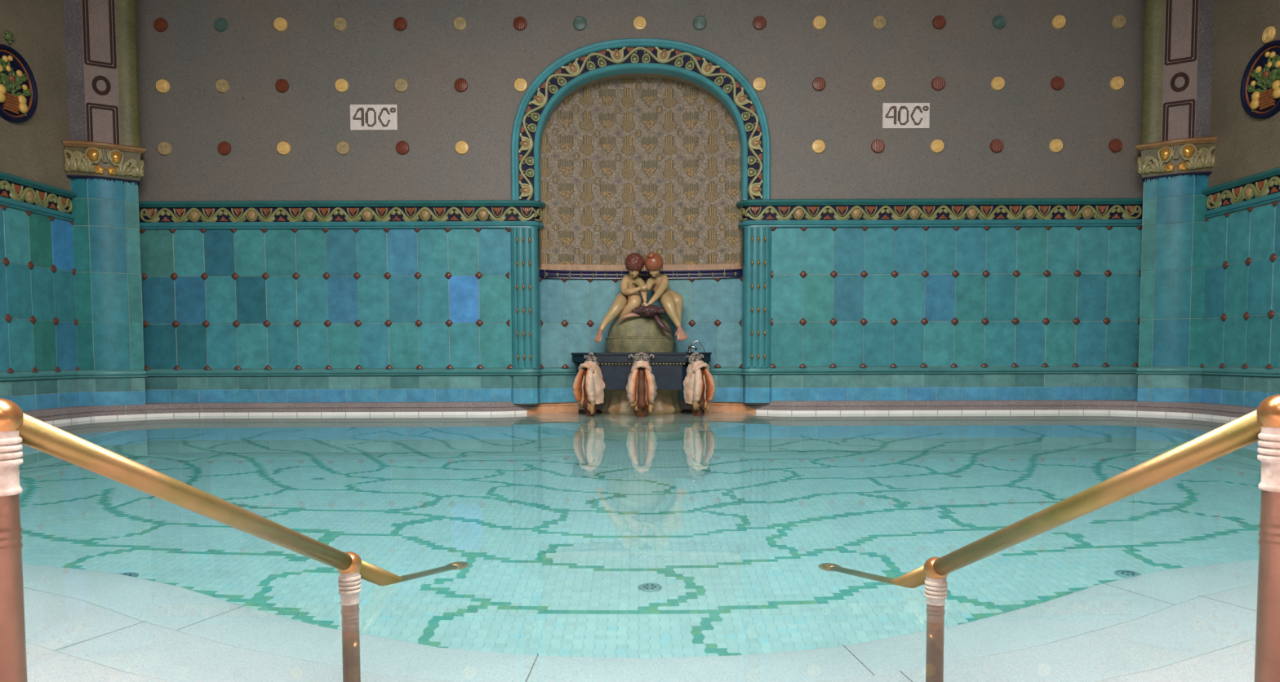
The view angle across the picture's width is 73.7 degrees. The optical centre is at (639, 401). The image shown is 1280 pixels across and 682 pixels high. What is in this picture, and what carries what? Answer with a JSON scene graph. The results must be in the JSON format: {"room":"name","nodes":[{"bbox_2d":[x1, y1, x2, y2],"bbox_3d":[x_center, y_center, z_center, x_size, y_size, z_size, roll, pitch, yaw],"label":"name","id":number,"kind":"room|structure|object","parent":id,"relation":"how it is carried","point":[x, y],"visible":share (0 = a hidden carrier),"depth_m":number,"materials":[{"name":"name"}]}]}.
{"room":"indoor thermal bath","nodes":[
{"label":"indoor thermal bath","id":0,"kind":"room"},
{"bbox_2d":[0,0,79,411],"bbox_3d":[-5.401,-1.903,2.551,0.031,4.750,11.700,0,3,0],"label":"wall","id":1,"kind":"structure","parent":0,"point":[38,354],"depth_m":7.68,"materials":[{"name":"green tile"}]},
{"bbox_2d":[4,31,15,44],"bbox_3d":[-5.398,-3.115,7.305,0.039,0.109,0.116,0,3,0],"label":"rosette","id":2,"kind":"object","parent":1,"relation":"attached to","point":[8,37],"visible":1,"depth_m":7.29,"materials":[{"name":"ceramic"}]},
{"bbox_2d":[0,44,37,122],"bbox_3d":[-5.375,-2.714,7.294,0.066,0.630,0.630,0,3,0],"label":"oval medallion","id":3,"kind":"object","parent":1,"relation":"attached to","point":[18,86],"visible":1,"depth_m":7.36,"materials":[{"name":"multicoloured ceramic"}]},
{"bbox_2d":[2,92,19,114],"bbox_3d":[-5.391,-2.554,7.303,0.035,0.146,0.184,0,3,0],"label":"basket","id":4,"kind":"object","parent":3,"relation":"on","point":[11,104],"depth_m":7.30,"materials":[{"name":"brown ceramic"}]},
{"bbox_2d":[0,171,76,222],"bbox_3d":[-5.380,-1.736,6.010,0.070,0.288,4.190,0,3,0],"label":"frieze","id":5,"kind":"object","parent":1,"relation":"attached to","point":[18,193],"visible":1,"depth_m":7.59,"materials":[{"name":"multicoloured ceramic"}]},
{"bbox_2d":[22,400,1257,422],"bbox_3d":[0.016,0.321,3.913,11.170,0.127,10.780,0,3,0],"label":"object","id":6,"kind":"structure","parent":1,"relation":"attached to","point":[1211,409],"depth_m":8.62,"materials":[{"name":"grey stone"}]},
{"bbox_2d":[62,0,147,405],"bbox_3d":[-5.170,-2.263,8.268,0.706,4.645,0.424,-3,4,-40],"label":"column","id":7,"kind":"structure","parent":6,"relation":"on","point":[104,153],"depth_m":8.17,"materials":[{"name":"tile"}]},
{"bbox_2d":[93,164,105,174],"bbox_3d":[-5.131,-2.202,8.091,0.098,0.090,0.034,-2,3,-25],"label":"flower","id":8,"kind":"object","parent":7,"relation":"on","point":[98,169],"depth_m":8.09,"materials":[{"name":"metal"}]},
{"bbox_2d":[106,165,116,175],"bbox_3d":[-5.040,-2.205,8.151,0.096,0.090,0.033,-3,4,-40],"label":"flower","id":9,"kind":"object","parent":7,"relation":"on","point":[110,170],"depth_m":8.14,"materials":[{"name":"metal"}]},
{"bbox_2d":[1135,0,1217,402],"bbox_3d":[5.199,-2.296,8.276,0.670,4.645,0.453,2,4,33],"label":"column","id":10,"kind":"structure","parent":6,"relation":"on","point":[1175,162],"depth_m":8.18,"materials":[{"name":"tile"}]},
{"bbox_2d":[1164,162,1175,172],"bbox_3d":[5.056,-2.237,8.151,0.096,0.090,0.033,2,4,40],"label":"flower","id":11,"kind":"object","parent":10,"relation":"on","point":[1169,166],"depth_m":8.14,"materials":[{"name":"metal"}]},
{"bbox_2d":[1176,161,1187,171],"bbox_3d":[5.147,-2.234,8.091,0.098,0.090,0.034,1,3,25],"label":"flower","id":12,"kind":"object","parent":10,"relation":"on","point":[1180,166],"depth_m":8.09,"materials":[{"name":"metal"}]},
{"bbox_2d":[135,0,1145,404],"bbox_3d":[-0.007,-2.303,8.709,10.800,4.645,0.361,0,3,0],"label":"wall","id":13,"kind":"structure","parent":0,"point":[642,164],"depth_m":8.63,"materials":[{"name":"grey paint"}]},
{"bbox_2d":[153,17,168,31],"bbox_3d":[-4.775,-3.754,8.499,0.135,0.135,0.023,0,3,0],"label":"disc","id":14,"kind":"object","parent":13,"relation":"attached to","point":[161,24],"visible":1,"depth_m":8.49,"materials":[{"name":"red ceramic"}]},
{"bbox_2d":[155,79,169,93],"bbox_3d":[-4.773,-3.153,8.530,0.135,0.135,0.024,1,3,0],"label":"disc","id":15,"kind":"object","parent":13,"relation":"attached to","point":[162,86],"visible":1,"depth_m":8.52,"materials":[{"name":"yellow ceramic"}]},
{"bbox_2d":[157,142,172,155],"bbox_3d":[-4.771,-2.538,8.562,0.135,0.135,0.028,0,3,0],"label":"disc","id":16,"kind":"object","parent":13,"relation":"attached to","point":[165,148],"visible":1,"depth_m":8.56,"materials":[{"name":"beige ceramic"}]},
{"bbox_2d":[213,17,227,31],"bbox_3d":[-4.178,-3.755,8.498,0.135,0.135,0.024,-1,3,0],"label":"disc","id":17,"kind":"object","parent":13,"relation":"attached to","point":[220,24],"visible":1,"depth_m":8.49,"materials":[{"name":"teal ceramic"}]},
{"bbox_2d":[215,79,229,93],"bbox_3d":[-4.176,-3.155,8.529,0.135,0.135,0.028,0,3,0],"label":"disc","id":18,"kind":"object","parent":13,"relation":"attached to","point":[222,86],"visible":1,"depth_m":8.52,"materials":[{"name":"beige ceramic"}]},
{"bbox_2d":[217,141,231,155],"bbox_3d":[-4.174,-2.540,8.564,0.134,0.134,0.023,0,3,0],"label":"disc","id":19,"kind":"object","parent":13,"relation":"attached to","point":[224,148],"visible":1,"depth_m":8.56,"materials":[{"name":"red ceramic"}]},
{"bbox_2d":[273,17,287,31],"bbox_3d":[-3.581,-3.757,8.498,0.135,0.135,0.024,1,3,0],"label":"disc","id":20,"kind":"object","parent":13,"relation":"attached to","point":[280,24],"visible":1,"depth_m":8.49,"materials":[{"name":"yellow ceramic"}]},
{"bbox_2d":[275,78,288,93],"bbox_3d":[-3.579,-3.157,8.531,0.134,0.134,0.023,0,3,0],"label":"disc","id":21,"kind":"object","parent":13,"relation":"attached to","point":[282,85],"visible":1,"depth_m":8.52,"materials":[{"name":"red ceramic"}]},
{"bbox_2d":[276,141,290,155],"bbox_3d":[-3.578,-2.542,8.563,0.134,0.134,0.024,0,3,0],"label":"disc","id":22,"kind":"object","parent":13,"relation":"attached to","point":[283,148],"visible":1,"depth_m":8.56,"materials":[{"name":"yellow ceramic"}]},
{"bbox_2d":[333,17,347,31],"bbox_3d":[-2.985,-3.759,8.496,0.135,0.135,0.028,0,3,0],"label":"disc","id":23,"kind":"object","parent":13,"relation":"attached to","point":[340,24],"visible":1,"depth_m":8.49,"materials":[{"name":"beige ceramic"}]},
{"bbox_2d":[334,78,348,92],"bbox_3d":[-2.983,-3.159,8.530,0.135,0.135,0.024,0,3,0],"label":"disc","id":24,"kind":"object","parent":13,"relation":"attached to","point":[341,85],"visible":1,"depth_m":8.52,"materials":[{"name":"yellow ceramic"}]},
{"bbox_2d":[138,200,546,230],"bbox_3d":[-3.002,-1.884,8.634,4.088,0.288,0.180,0,3,0],"label":"frieze","id":25,"kind":"object","parent":13,"relation":"attached to","point":[368,214],"visible":1,"depth_m":8.58,"materials":[{"name":"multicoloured ceramic"}]},
{"bbox_2d":[336,141,350,155],"bbox_3d":[-2.981,-2.544,8.562,0.134,0.134,0.028,0,3,0],"label":"disc","id":26,"kind":"object","parent":13,"relation":"attached to","point":[343,148],"visible":1,"depth_m":8.56,"materials":[{"name":"beige ceramic"}]},
{"bbox_2d":[350,104,397,129],"bbox_3d":[-2.669,-2.848,8.555,0.469,0.250,0.009,0,3,0],"label":"sign","id":27,"kind":"object","parent":13,"relation":"attached to","point":[362,117],"visible":1,"depth_m":8.55,"materials":[{"name":"tile"}]},
{"bbox_2d":[393,17,407,31],"bbox_3d":[-2.388,-3.761,8.499,0.134,0.134,0.023,0,3,0],"label":"disc","id":28,"kind":"object","parent":13,"relation":"attached to","point":[400,24],"visible":1,"depth_m":8.49,"materials":[{"name":"red ceramic"}]},
{"bbox_2d":[394,78,408,92],"bbox_3d":[-2.386,-3.161,8.529,0.135,0.135,0.028,0,3,0],"label":"disc","id":29,"kind":"object","parent":13,"relation":"attached to","point":[401,85],"visible":1,"depth_m":8.52,"materials":[{"name":"beige ceramic"}]},
{"bbox_2d":[395,141,409,155],"bbox_3d":[-2.384,-2.546,8.564,0.134,0.134,0.023,0,3,0],"label":"disc","id":30,"kind":"object","parent":13,"relation":"attached to","point":[402,148],"visible":1,"depth_m":8.56,"materials":[{"name":"red ceramic"}]},
{"bbox_2d":[453,16,466,31],"bbox_3d":[-1.792,-3.763,8.496,0.135,0.135,0.028,0,3,0],"label":"disc","id":31,"kind":"object","parent":13,"relation":"attached to","point":[460,23],"visible":1,"depth_m":8.49,"materials":[{"name":"beige ceramic"}]},
{"bbox_2d":[453,78,467,92],"bbox_3d":[-1.790,-3.163,8.531,0.134,0.134,0.023,0,3,0],"label":"disc","id":32,"kind":"object","parent":13,"relation":"attached to","point":[460,85],"visible":1,"depth_m":8.52,"materials":[{"name":"red ceramic"}]},
{"bbox_2d":[455,140,468,154],"bbox_3d":[-1.788,-2.548,8.563,0.135,0.135,0.024,0,3,0],"label":"disc","id":33,"kind":"object","parent":13,"relation":"attached to","point":[464,148],"visible":1,"depth_m":8.56,"materials":[{"name":"yellow ceramic"}]},
{"bbox_2d":[513,16,526,31],"bbox_3d":[-1.195,-3.765,8.499,0.135,0.135,0.023,0,3,0],"label":"disc","id":34,"kind":"object","parent":13,"relation":"attached to","point":[519,23],"visible":1,"depth_m":8.49,"materials":[{"name":"red ceramic"}]},
{"bbox_2d":[514,78,527,92],"bbox_3d":[-1.193,-3.165,8.530,0.134,0.134,0.024,0,3,0],"label":"disc","id":35,"kind":"object","parent":13,"relation":"attached to","point":[520,84],"visible":1,"depth_m":8.52,"materials":[{"name":"yellow ceramic"}]},
{"bbox_2d":[510,227,540,368],"bbox_3d":[-1.139,-1.040,8.661,0.309,1.426,0.148,-2,3,-24],"label":"pilaster","id":36,"kind":"object","parent":13,"relation":"attached to","point":[525,242],"visible":1,"depth_m":8.62,"materials":[{"name":"teal tile"}]},
{"bbox_2d":[573,16,586,30],"bbox_3d":[-0.598,-3.767,8.498,0.134,0.134,0.024,0,3,0],"label":"disc","id":37,"kind":"object","parent":13,"relation":"attached to","point":[580,23],"visible":1,"depth_m":8.49,"materials":[{"name":"teal ceramic"}]},
{"bbox_2d":[633,16,646,30],"bbox_3d":[-0.002,-3.768,8.498,0.134,0.134,0.024,0,3,0],"label":"disc","id":38,"kind":"object","parent":13,"relation":"attached to","point":[639,22],"visible":1,"depth_m":8.49,"materials":[{"name":"yellow ceramic"}]},
{"bbox_2d":[511,37,770,201],"bbox_3d":[0.006,-2.825,8.590,2.610,1.599,0.182,0,3,0],"label":"arch surround","id":39,"kind":"object","parent":13,"relation":"attached to","point":[700,66],"visible":1,"depth_m":8.52,"materials":[{"name":"blue ceramic"}]},
{"bbox_2d":[518,133,531,152],"bbox_3d":[-1.149,-2.586,8.543,0.133,0.202,0.031,0,3,0],"label":"flower","id":40,"kind":"object","parent":39,"relation":"on","point":[524,139],"depth_m":8.54,"materials":[{"name":"beige ceramic"}]},
{"bbox_2d":[519,180,531,199],"bbox_3d":[-1.149,-2.120,8.568,0.131,0.188,0.031,0,3,0],"label":"flower","id":41,"kind":"object","parent":39,"relation":"on","point":[525,186],"depth_m":8.56,"materials":[{"name":"beige ceramic"}]},
{"bbox_2d":[528,87,545,106],"bbox_3d":[-1.028,-3.042,8.519,0.170,0.181,0.031,0,3,0],"label":"flower","id":42,"kind":"object","parent":39,"relation":"on","point":[536,95],"depth_m":8.51,"materials":[{"name":"beige ceramic"}]},
{"bbox_2d":[560,57,579,74],"bbox_3d":[-0.695,-3.337,8.503,0.189,0.163,0.031,0,3,0],"label":"flower","id":43,"kind":"object","parent":39,"relation":"on","point":[568,65],"depth_m":8.49,"materials":[{"name":"beige ceramic"}]},
{"bbox_2d":[606,46,626,61],"bbox_3d":[-0.238,-3.455,8.497,0.198,0.145,0.031,0,3,0],"label":"flower","id":44,"kind":"object","parent":39,"relation":"on","point":[613,53],"depth_m":8.49,"materials":[{"name":"beige ceramic"}]},
{"bbox_2d":[654,46,674,61],"bbox_3d":[0.247,-3.456,8.497,0.198,0.145,0.031,0,3,0],"label":"flower","id":45,"kind":"object","parent":39,"relation":"on","point":[661,53],"depth_m":8.49,"materials":[{"name":"beige ceramic"}]},
{"bbox_2d":[701,57,719,74],"bbox_3d":[0.704,-3.341,8.503,0.189,0.163,0.031,0,3,0],"label":"flower","id":46,"kind":"object","parent":39,"relation":"on","point":[708,65],"depth_m":8.50,"materials":[{"name":"beige ceramic"}]},
{"bbox_2d":[735,86,752,105],"bbox_3d":[1.039,-3.048,8.519,0.170,0.181,0.031,0,3,0],"label":"flower","id":47,"kind":"object","parent":39,"relation":"on","point":[744,95],"depth_m":8.51,"materials":[{"name":"beige ceramic"}]},
{"bbox_2d":[750,179,762,198],"bbox_3d":[1.166,-2.128,8.568,0.131,0.188,0.031,0,3,0],"label":"flower","id":48,"kind":"object","parent":39,"relation":"on","point":[756,185],"depth_m":8.56,"materials":[{"name":"beige ceramic"}]},
{"bbox_2d":[750,132,762,151],"bbox_3d":[1.163,-2.593,8.543,0.133,0.202,0.031,0,3,0],"label":"flower","id":49,"kind":"object","parent":39,"relation":"on","point":[756,138],"depth_m":8.54,"materials":[{"name":"beige ceramic"}]},
{"bbox_2d":[44,408,1238,424],"bbox_3d":[0.016,0.409,3.741,10.490,0.090,10.428,0,3,0],"label":"pool edge","id":50,"kind":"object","parent":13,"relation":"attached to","point":[1232,419],"depth_m":8.62,"materials":[{"name":"white tile"}]},
{"bbox_2d":[693,15,706,30],"bbox_3d":[0.595,-3.770,8.498,0.135,0.135,0.024,0,3,0],"label":"disc","id":51,"kind":"object","parent":13,"relation":"attached to","point":[699,22],"visible":1,"depth_m":8.49,"materials":[{"name":"teal ceramic"}]},
{"bbox_2d":[742,226,771,368],"bbox_3d":[1.162,-1.047,8.661,0.309,1.426,0.148,1,3,24],"label":"pilaster","id":52,"kind":"object","parent":13,"relation":"attached to","point":[757,241],"visible":1,"depth_m":8.62,"materials":[{"name":"teal tile"}]},
{"bbox_2d":[752,77,765,91],"bbox_3d":[1.193,-3.172,8.530,0.135,0.135,0.024,0,3,0],"label":"disc","id":53,"kind":"object","parent":13,"relation":"attached to","point":[758,83],"visible":1,"depth_m":8.52,"materials":[{"name":"yellow ceramic"}]},
{"bbox_2d":[752,15,766,30],"bbox_3d":[1.191,-3.772,8.499,0.134,0.134,0.023,0,3,0],"label":"disc","id":54,"kind":"object","parent":13,"relation":"attached to","point":[759,22],"visible":1,"depth_m":8.49,"materials":[{"name":"red ceramic"}]},
{"bbox_2d":[811,139,825,153],"bbox_3d":[1.792,-2.559,8.563,0.135,0.135,0.024,0,3,0],"label":"disc","id":55,"kind":"object","parent":13,"relation":"attached to","point":[818,146],"visible":1,"depth_m":8.56,"materials":[{"name":"yellow ceramic"}]},
{"bbox_2d":[812,15,826,30],"bbox_3d":[1.788,-3.774,8.498,0.135,0.135,0.024,-1,3,0],"label":"disc","id":56,"kind":"object","parent":13,"relation":"attached to","point":[819,22],"visible":1,"depth_m":8.49,"materials":[{"name":"yellow ceramic"}]},
{"bbox_2d":[812,76,826,91],"bbox_3d":[1.790,-3.174,8.531,0.135,0.135,0.023,2,3,0],"label":"disc","id":57,"kind":"object","parent":13,"relation":"attached to","point":[819,83],"visible":1,"depth_m":8.52,"materials":[{"name":"red ceramic"}]},
{"bbox_2d":[871,139,884,153],"bbox_3d":[2.388,-2.561,8.564,0.135,0.135,0.023,-1,3,0],"label":"disc","id":58,"kind":"object","parent":13,"relation":"attached to","point":[877,146],"visible":1,"depth_m":8.56,"materials":[{"name":"red ceramic"}]},
{"bbox_2d":[871,76,885,90],"bbox_3d":[2.386,-3.176,8.530,0.135,0.135,0.024,0,3,0],"label":"disc","id":59,"kind":"object","parent":13,"relation":"attached to","point":[878,83],"visible":1,"depth_m":8.52,"materials":[{"name":"yellow ceramic"}]},
{"bbox_2d":[872,15,886,29],"bbox_3d":[2.385,-3.776,8.496,0.134,0.134,0.028,0,3,0],"label":"disc","id":60,"kind":"object","parent":13,"relation":"attached to","point":[879,22],"visible":1,"depth_m":8.49,"materials":[{"name":"beige ceramic"}]},
{"bbox_2d":[882,102,929,128],"bbox_3d":[2.667,-2.865,8.555,0.469,0.250,0.009,0,3,0],"label":"sign","id":61,"kind":"object","parent":13,"relation":"attached to","point":[895,115],"visible":1,"depth_m":8.55,"materials":[{"name":"tile"}]},
{"bbox_2d":[930,139,944,153],"bbox_3d":[2.985,-2.563,8.563,0.134,0.134,0.024,0,3,0],"label":"disc","id":62,"kind":"object","parent":13,"relation":"attached to","point":[937,146],"visible":1,"depth_m":8.56,"materials":[{"name":"yellow ceramic"}]},
{"bbox_2d":[931,76,945,90],"bbox_3d":[2.983,-3.178,8.531,0.135,0.135,0.023,0,3,0],"label":"disc","id":63,"kind":"object","parent":13,"relation":"attached to","point":[938,83],"visible":1,"depth_m":8.52,"materials":[{"name":"red ceramic"}]},
{"bbox_2d":[735,198,1142,229],"bbox_3d":[3.020,-1.903,8.634,4.088,0.288,0.180,0,3,0],"label":"frieze","id":64,"kind":"object","parent":13,"relation":"attached to","point":[882,212],"visible":1,"depth_m":8.58,"materials":[{"name":"green ceramic"}]},
{"bbox_2d":[932,15,946,29],"bbox_3d":[2.981,-3.778,8.499,0.135,0.135,0.023,-1,3,0],"label":"disc","id":65,"kind":"object","parent":13,"relation":"attached to","point":[939,22],"visible":1,"depth_m":8.49,"materials":[{"name":"red ceramic"}]},
{"bbox_2d":[989,138,1003,152],"bbox_3d":[3.582,-2.565,8.564,0.134,0.134,0.023,0,3,0],"label":"disc","id":66,"kind":"object","parent":13,"relation":"attached to","point":[996,145],"visible":1,"depth_m":8.56,"materials":[{"name":"red ceramic"}]},
{"bbox_2d":[991,76,1004,90],"bbox_3d":[3.580,-3.180,8.530,0.134,0.134,0.024,0,3,0],"label":"disc","id":67,"kind":"object","parent":13,"relation":"attached to","point":[997,83],"visible":1,"depth_m":8.52,"materials":[{"name":"yellow ceramic"}]},
{"bbox_2d":[991,14,1005,29],"bbox_3d":[3.578,-3.780,8.498,0.135,0.135,0.024,-1,3,0],"label":"disc","id":68,"kind":"object","parent":13,"relation":"attached to","point":[998,22],"visible":1,"depth_m":8.49,"materials":[{"name":"teal ceramic"}]},
{"bbox_2d":[1048,138,1062,152],"bbox_3d":[4.178,-2.566,8.563,0.135,0.135,0.024,0,3,0],"label":"disc","id":69,"kind":"object","parent":13,"relation":"attached to","point":[1055,145],"visible":1,"depth_m":8.56,"materials":[{"name":"yellow ceramic"}]},
{"bbox_2d":[1050,75,1064,90],"bbox_3d":[4.176,-3.182,8.531,0.135,0.135,0.023,0,3,0],"label":"disc","id":70,"kind":"object","parent":13,"relation":"attached to","point":[1057,83],"visible":1,"depth_m":8.52,"materials":[{"name":"red ceramic"}]},
{"bbox_2d":[1051,14,1066,29],"bbox_3d":[4.174,-3.782,8.498,0.134,0.134,0.024,0,3,0],"label":"disc","id":71,"kind":"object","parent":13,"relation":"attached to","point":[1059,21],"visible":1,"depth_m":8.49,"materials":[{"name":"yellow ceramic"}]},
{"bbox_2d":[1108,138,1122,152],"bbox_3d":[4.775,-2.568,8.564,0.135,0.135,0.023,-1,3,0],"label":"disc","id":72,"kind":"object","parent":13,"relation":"attached to","point":[1115,145],"visible":1,"depth_m":8.56,"materials":[{"name":"red ceramic"}]},
{"bbox_2d":[1110,75,1124,89],"bbox_3d":[4.773,-3.183,8.530,0.135,0.135,0.024,1,3,0],"label":"disc","id":73,"kind":"object","parent":13,"relation":"attached to","point":[1117,82],"visible":1,"depth_m":8.52,"materials":[{"name":"yellow ceramic"}]},
{"bbox_2d":[1111,14,1125,28],"bbox_3d":[4.771,-3.784,8.496,0.135,0.135,0.028,0,3,0],"label":"disc","id":74,"kind":"object","parent":13,"relation":"attached to","point":[1118,21],"visible":1,"depth_m":8.49,"materials":[{"name":"beige ceramic"}]},
{"bbox_2d":[1200,0,1279,407],"bbox_3d":[5.388,-1.937,2.551,0.031,4.750,11.700,0,3,0],"label":"wall","id":75,"kind":"structure","parent":0,"point":[1241,363],"depth_m":7.67,"materials":[{"name":"green tile"}]},
{"bbox_2d":[1202,166,1279,217],"bbox_3d":[5.370,-1.769,6.010,0.070,0.288,4.190,0,3,0],"label":"frieze","id":76,"kind":"object","parent":75,"relation":"attached to","point":[1263,188],"visible":1,"depth_m":7.58,"materials":[{"name":"green ceramic"}]},
{"bbox_2d":[1240,40,1279,119],"bbox_3d":[5.358,-2.747,7.294,0.066,0.630,0.630,0,3,0],"label":"oval medallion","id":77,"kind":"object","parent":75,"relation":"attached to","point":[1260,92],"visible":1,"depth_m":7.34,"materials":[{"name":"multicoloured ceramic"}]},
{"bbox_2d":[1258,88,1275,110],"bbox_3d":[5.374,-2.588,7.303,0.035,0.146,0.184,0,3,0],"label":"basket","id":78,"kind":"object","parent":77,"relation":"on","point":[1266,98],"depth_m":7.30,"materials":[{"name":"brown ceramic"}]},
{"bbox_2d":[1262,26,1275,43],"bbox_3d":[5.378,-3.139,7.303,0.024,0.135,0.135,0,3,0],"label":"disc","id":79,"kind":"object","parent":75,"relation":"attached to","point":[1268,34],"visible":1,"depth_m":7.29,"materials":[{"name":"yellow ceramic"}]},
{"label":"floor","id":80,"kind":"structure","parent":0,"visible":0},
{"bbox_2d":[18,412,1261,681],"bbox_3d":[0.018,1.043,3.776,10.470,1.300,10.430,0,3,0],"label":"pool water","id":81,"kind":"object","parent":80,"relation":"on","point":[571,547],"visible":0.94,"depth_m":2.53,"materials":[{"name":"teal liquid"}]},
{"bbox_3d":[0.017,0.675,8.546,2.635,0.824,1.004,0,3,0],"label":"bench","id":82,"kind":"object","parent":80,"relation":"on","visible":0},
{"bbox_2d":[571,315,715,417],"bbox_3d":[0.017,-0.349,8.634,1.444,1.200,1.056,0,3,0],"label":"fountain","id":83,"kind":"object","parent":82,"relation":"on","point":[640,373],"visible":0.98,"depth_m":8.42,"materials":[{"name":"blue ceramic"}]},
{"bbox_2d":[577,363,595,373],"bbox_3d":[-0.532,-0.320,8.326,0.174,0.108,0.092,2,4,29],"label":"hood","id":84,"kind":"object","parent":83,"relation":"attached to","point":[584,368],"depth_m":8.31,"materials":[{"name":"beige fabric"}]},
{"bbox_2d":[577,363,688,390],"bbox_3d":[0.014,-0.266,8.713,1.310,0.275,0.550,0,3,0],"label":"basin","id":85,"kind":"object","parent":83,"relation":"in","point":[668,376],"depth_m":8.44,"materials":[{"name":"black stone"}]},
{"bbox_2d":[593,252,688,343],"bbox_3d":[0.014,-1.039,8.613,0.953,0.907,0.472,0,3,0],"label":"statue","id":86,"kind":"object","parent":83,"relation":"on","point":[627,304],"visible":1,"depth_m":8.52,"materials":[{"name":"beige ceramic"}]},
{"bbox_2d":[631,363,652,373],"bbox_3d":[0.013,-0.316,8.212,0.202,0.107,0.094,0,3,0],"label":"hood","id":87,"kind":"object","parent":83,"relation":"attached to","point":[638,368],"depth_m":8.19,"materials":[{"name":"beige fabric"}]},
{"bbox_2d":[685,340,705,352],"bbox_3d":[0.564,-0.554,8.627,0.199,0.124,0.122,0,3,0],"label":"fitting","id":88,"kind":"object","parent":83,"relation":"attached to","point":[691,346],"visible":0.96,"depth_m":8.59,"materials":[{"name":"silver metal"}]},
{"bbox_2d":[693,362,709,373],"bbox_3d":[0.609,-0.324,8.326,0.174,0.107,0.092,-2,3,-28],"label":"hood","id":89,"kind":"object","parent":83,"relation":"attached to","point":[698,367],"depth_m":8.32,"materials":[{"name":"beige fabric"}]},
{"bbox_3d":[0.003,0.955,1.128,10.604,1.100,5.350,0,3,0],"label":"steps","id":90,"kind":"structure","parent":80,"relation":"on","visible":0},
{"bbox_2d":[0,398,402,681],"bbox_3d":[-0.850,0.374,1.560,0.076,1.564,2.251,1,3,16],"label":"handrail","id":91,"kind":"object","parent":90,"relation":"on","point":[16,427],"visible":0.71,"depth_m":1.34,"materials":[{"name":"gold metal"}]},
{"bbox_2d":[892,394,1279,681],"bbox_3d":[0.856,0.361,1.560,0.079,1.578,2.236,-1,3,-15],"label":"handrail","id":92,"kind":"object","parent":90,"relation":"on","point":[1262,425],"visible":0.75,"depth_m":1.34,"materials":[{"name":"gold metal"}]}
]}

